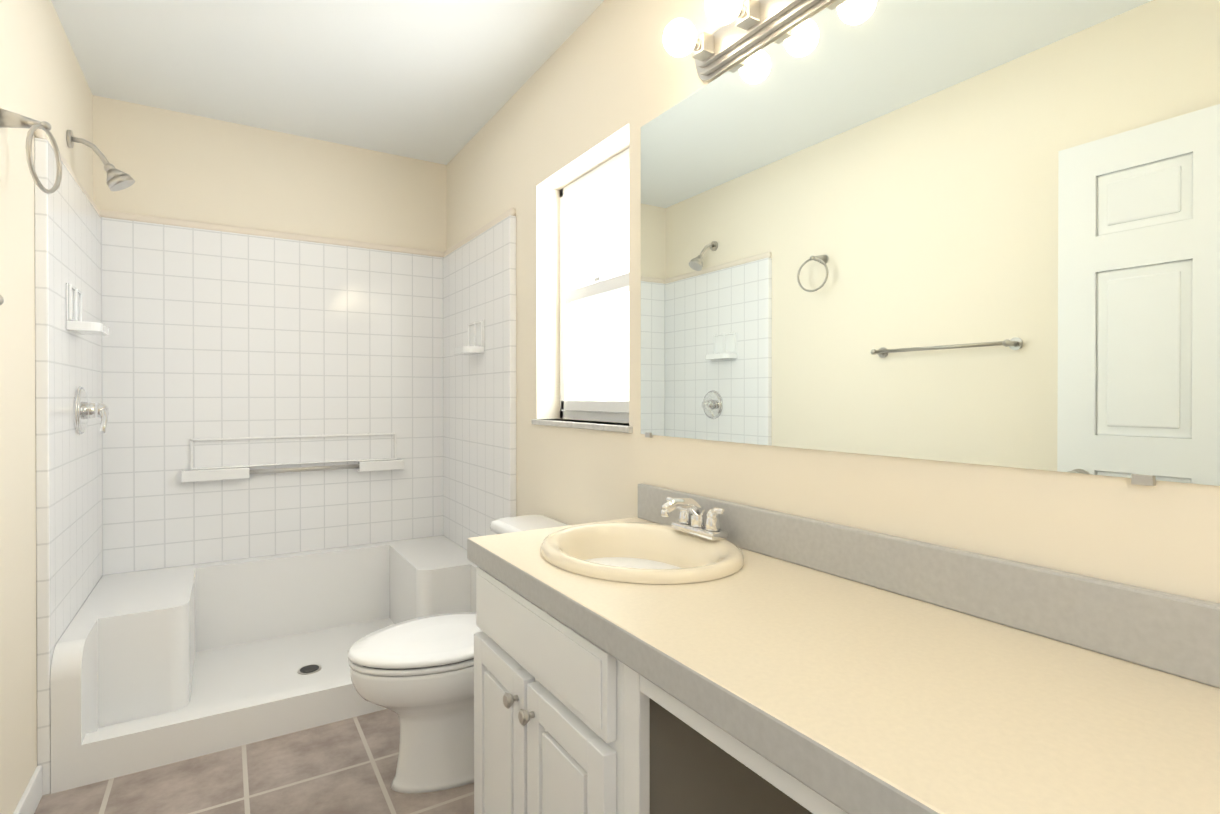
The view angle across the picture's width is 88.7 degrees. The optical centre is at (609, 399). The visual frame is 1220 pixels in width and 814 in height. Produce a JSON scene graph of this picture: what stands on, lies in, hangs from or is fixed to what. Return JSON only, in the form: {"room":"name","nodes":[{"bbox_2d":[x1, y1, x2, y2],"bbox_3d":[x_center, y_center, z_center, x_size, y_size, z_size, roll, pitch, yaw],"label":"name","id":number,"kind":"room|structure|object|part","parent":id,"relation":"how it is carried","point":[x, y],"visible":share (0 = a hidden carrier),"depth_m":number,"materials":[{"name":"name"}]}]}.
{"room":"bathroom","nodes":[
{"label":"bathroom","id":0,"kind":"room"},
{"bbox_2d":[0,0,92,813],"bbox_3d":[-1.201,-0.055,0.930,0.120,2.460,4.220,0,0,-32],"label":"wall","id":1,"kind":"structure","parent":0,"point":[42,77],"depth_m":1.71,"materials":[{"name":"beige paint"}]},
{"bbox_2d":[0,295,3,304],"bbox_3d":[-1.146,-0.205,1.034,0.084,0.048,0.608,0,0,-32],"label":"towel bar","id":2,"kind":"object","parent":1,"relation":"attached to","point":[1,300],"visible":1,"depth_m":1.29,"materials":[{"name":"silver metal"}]},
{"bbox_2d":[13,765,41,813],"bbox_3d":[-0.889,1.130,0.557,0.013,0.095,3.008,0,0,-32],"label":"baseboard","id":3,"kind":"structure","parent":1,"relation":"attached to","point":[30,799],"depth_m":1.75,"materials":[{"name":"white paint"}]},
{"bbox_2d":[0,108,61,193],"bbox_3d":[-1.456,-0.621,1.557,0.108,0.194,0.164,0,0,-32],"label":"towel ring","id":4,"kind":"object","parent":1,"relation":"attached to","point":[9,119],"visible":1,"depth_m":1.54,"materials":[{"name":"silver metal"}]},
{"bbox_2d":[34,138,102,794],"bbox_3d":[-1.929,0.199,2.251,0.030,1.940,0.970,0,0,-32],"label":"wall tile","id":5,"kind":"structure","parent":1,"relation":"attached to","point":[69,572],"depth_m":2.00,"materials":[{"name":"white tile"}]},
{"bbox_2d":[74,386,108,434],"bbox_3d":[-1.854,0.039,2.244,0.090,0.176,0.194,0,0,-32],"label":"shower valve","id":6,"kind":"object","parent":5,"relation":"attached to","point":[84,410],"visible":1,"depth_m":2.21,"materials":[{"name":"silver metal"}]},
{"bbox_2d":[35,129,101,216],"bbox_3d":[-1.921,-0.789,2.227,0.024,0.035,0.930,0,0,-32],"label":"trim","id":7,"kind":"structure","parent":1,"relation":"attached to","point":[41,133],"depth_m":2.14,"materials":[{"name":"beige paint"}]},
{"bbox_2d":[66,283,108,335],"bbox_3d":[-1.801,-0.308,2.156,0.090,0.155,0.200,0,0,-32],"label":"soap shelf","id":8,"kind":"object","parent":1,"relation":"attached to","point":[75,323],"visible":1,"depth_m":2.10,"materials":[{"name":"white ceramic"}]},
{"bbox_2d":[66,130,134,190],"bbox_3d":[-1.852,-0.865,2.275,0.190,0.194,0.086,0,0,-32],"label":"shower head","id":9,"kind":"object","parent":1,"relation":"attached to","point":[118,180],"visible":1,"depth_m":2.27},
{"bbox_2d":[34,709,473,813],"bbox_3d":[-0.449,1.203,1.402,1.890,0.060,4.220,0,0,-32],"label":"floor","id":10,"kind":"structure","parent":0,"point":[347,766],"depth_m":1.90,"materials":[{"name":"tile"}]},
{"bbox_2d":[50,535,476,793],"bbox_3d":[-1.287,0.967,2.633,1.458,0.440,0.939,0,0,-32],"label":"shower base","id":11,"kind":"object","parent":10,"relation":"on","point":[153,668],"visible":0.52,"depth_m":2.41,"materials":[{"name":"white plastic"}]},
{"bbox_2d":[348,515,568,792],"bbox_3d":[-0.450,0.804,2.010,0.738,0.731,0.494,0,0,-32],"label":"toilet","id":12,"kind":"object","parent":10,"relation":"on","point":[416,675],"visible":0.52,"depth_m":1.87,"materials":[{"name":"white ceramic"}]},
{"bbox_3d":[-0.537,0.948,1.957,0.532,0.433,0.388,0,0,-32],"label":"seat","id":13,"kind":"part","parent":12,"relation":"part of","materials":[{"name":"white plastic"}]},
{"bbox_2d":[467,484,1219,813],"bbox_3d":[0.403,0.706,0.816,0.553,0.940,2.088,0,0,-32],"label":"bathroom vanity","id":14,"kind":"object","parent":10,"relation":"on","point":[668,651],"visible":1,"depth_m":0.93,"materials":[{"name":"beige laminate"}]},
{"bbox_3d":[-0.184,0.626,1.268,0.030,0.032,0.112,0,0,-32],"label":"knob","id":15,"kind":"part","parent":14,"relation":"part of","materials":[{"name":"silver metal"}]},
{"bbox_2d":[540,522,743,583],"bbox_3d":[0.066,0.412,1.421,0.430,0.175,0.510,0,0,-32],"label":"sink","id":16,"kind":"object","parent":14,"relation":"in","point":[609,552],"depth_m":1.48,"materials":[{"name":"beige ceramic"}]},
{"bbox_2d":[661,497,728,540],"bbox_3d":[0.179,0.279,1.491,0.139,0.093,0.213,0,0,-32],"label":"faucet","id":17,"kind":"object","parent":14,"relation":"on","point":[693,524],"depth_m":1.49,"materials":[{"name":"silver metal"}]},
{"bbox_2d":[93,95,446,251],"bbox_3d":[-1.582,-0.066,3.105,1.520,2.460,0.120,0,0,-32],"label":"wall","id":18,"kind":"structure","parent":0,"point":[179,165],"depth_m":2.98,"materials":[{"name":"beige paint"}]},
{"bbox_2d":[101,217,442,574],"bbox_3d":[-1.542,0.195,3.042,1.460,1.940,0.030,0,0,-32],"label":"wall tile","id":19,"kind":"structure","parent":18,"relation":"attached to","point":[216,334],"depth_m":2.96,"materials":[{"name":"white tile"}]},
{"bbox_2d":[181,433,403,482],"bbox_3d":[-1.494,0.270,3.022,0.960,0.190,0.055,0,0,-32],"label":"shower shelf","id":20,"kind":"object","parent":19,"relation":"attached to","point":[192,474],"visible":1,"depth_m":2.96,"materials":[{"name":"white ceramic"}]},
{"bbox_3d":[-1.473,0.337,3.026,0.540,0.022,0.022,0,0,-32],"label":"rod","id":21,"kind":"part","parent":20,"relation":"part of","materials":[{"name":"silver metal"}]},
{"bbox_2d":[102,210,441,256],"bbox_3d":[-1.544,-0.793,3.040,1.520,0.035,0.024,0,0,-32],"label":"trim","id":22,"kind":"structure","parent":18,"relation":"attached to","point":[105,213],"depth_m":2.96,"materials":[{"name":"beige paint"}]},
{"bbox_2d":[51,0,603,164],"bbox_3d":[-0.449,-1.317,1.389,1.890,0.060,4.220,0,0,-32],"label":"ceiling","id":23,"kind":"structure","parent":0,"point":[440,81],"depth_m":2.37,"materials":[{"name":"white paint"}]},
{"bbox_2d":[447,0,1219,603],"bbox_3d":[0.236,-0.059,1.818,0.220,2.460,4.220,0,0,-32],"label":"wall","id":24,"kind":"structure","parent":0,"point":[607,80],"depth_m":1.79,"materials":[{"name":"beige paint"}]},
{"bbox_2d":[454,319,483,354],"bbox_3d":[-0.668,-0.292,2.928,0.090,0.155,0.200,0,0,-32],"label":"soap shelf","id":25,"kind":"object","parent":24,"relation":"attached to","point":[475,338],"visible":1,"depth_m":2.91,"materials":[{"name":"white ceramic"}]},
{"bbox_2d":[442,208,515,256],"bbox_3d":[-0.648,-0.793,3.014,0.024,0.035,0.930,0,0,-32],"label":"trim","id":26,"kind":"structure","parent":24,"relation":"attached to","point":[511,211],"depth_m":2.91,"materials":[{"name":"beige paint"}]},
{"bbox_2d":[443,215,515,549],"bbox_3d":[-0.661,0.195,3.034,0.030,1.940,0.970,0,0,-32],"label":"wall tile","id":27,"kind":"structure","parent":24,"relation":"attached to","point":[479,424],"depth_m":2.91,"materials":[{"name":"white tile"}]},
{"bbox_2d":[532,419,632,432],"bbox_3d":[-0.079,0.089,2.200,0.115,0.020,0.700,0,0,-32],"label":"window sill","id":28,"kind":"structure","parent":24,"relation":"attached to","point":[604,426],"depth_m":2.12,"materials":[{"name":"wood"}]},
{"bbox_2d":[560,148,628,422],"bbox_3d":[-0.010,-0.381,2.240,0.086,0.960,0.700,0,0,-32],"label":"window","id":29,"kind":"structure","parent":24,"relation":"in","point":[602,324],"depth_m":2.36,"materials":[{"name":"glass"}]},
{"bbox_2d":[645,432,651,437],"bbox_3d":[0.112,0.102,1.801,0.010,0.014,0.024,0,0,-32],"label":"mirror clip","id":30,"kind":"object","parent":24,"relation":"attached to","point":[647,434],"depth_m":1.79,"materials":[{"name":"silver metal"}]},
{"bbox_2d":[663,0,835,81],"bbox_3d":[0.402,-0.855,1.176,0.168,0.110,0.920,0,0,-32],"label":"sconce","id":31,"kind":"object","parent":24,"relation":"attached to","point":[747,29],"visible":1,"depth_m":1.42,"materials":[{"name":"silver metal"}]},
{"bbox_2d":[641,0,1219,485],"bbox_3d":[0.490,-0.346,1.192,0.006,0.900,1.510,0,0,-32],"label":"mirror","id":32,"kind":"object","parent":24,"relation":"attached to","point":[983,232],"visible":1,"depth_m":1.05,"materials":[{"name":"clear glass"}]},
{"bbox_2d":[1131,474,1155,485],"bbox_3d":[0.711,0.107,0.831,0.010,0.014,0.024,0,0,-32],"label":"mirror clip","id":33,"kind":"object","parent":24,"relation":"attached to","point":[1144,480],"depth_m":0.83,"materials":[{"name":"silver metal"}]}
]}

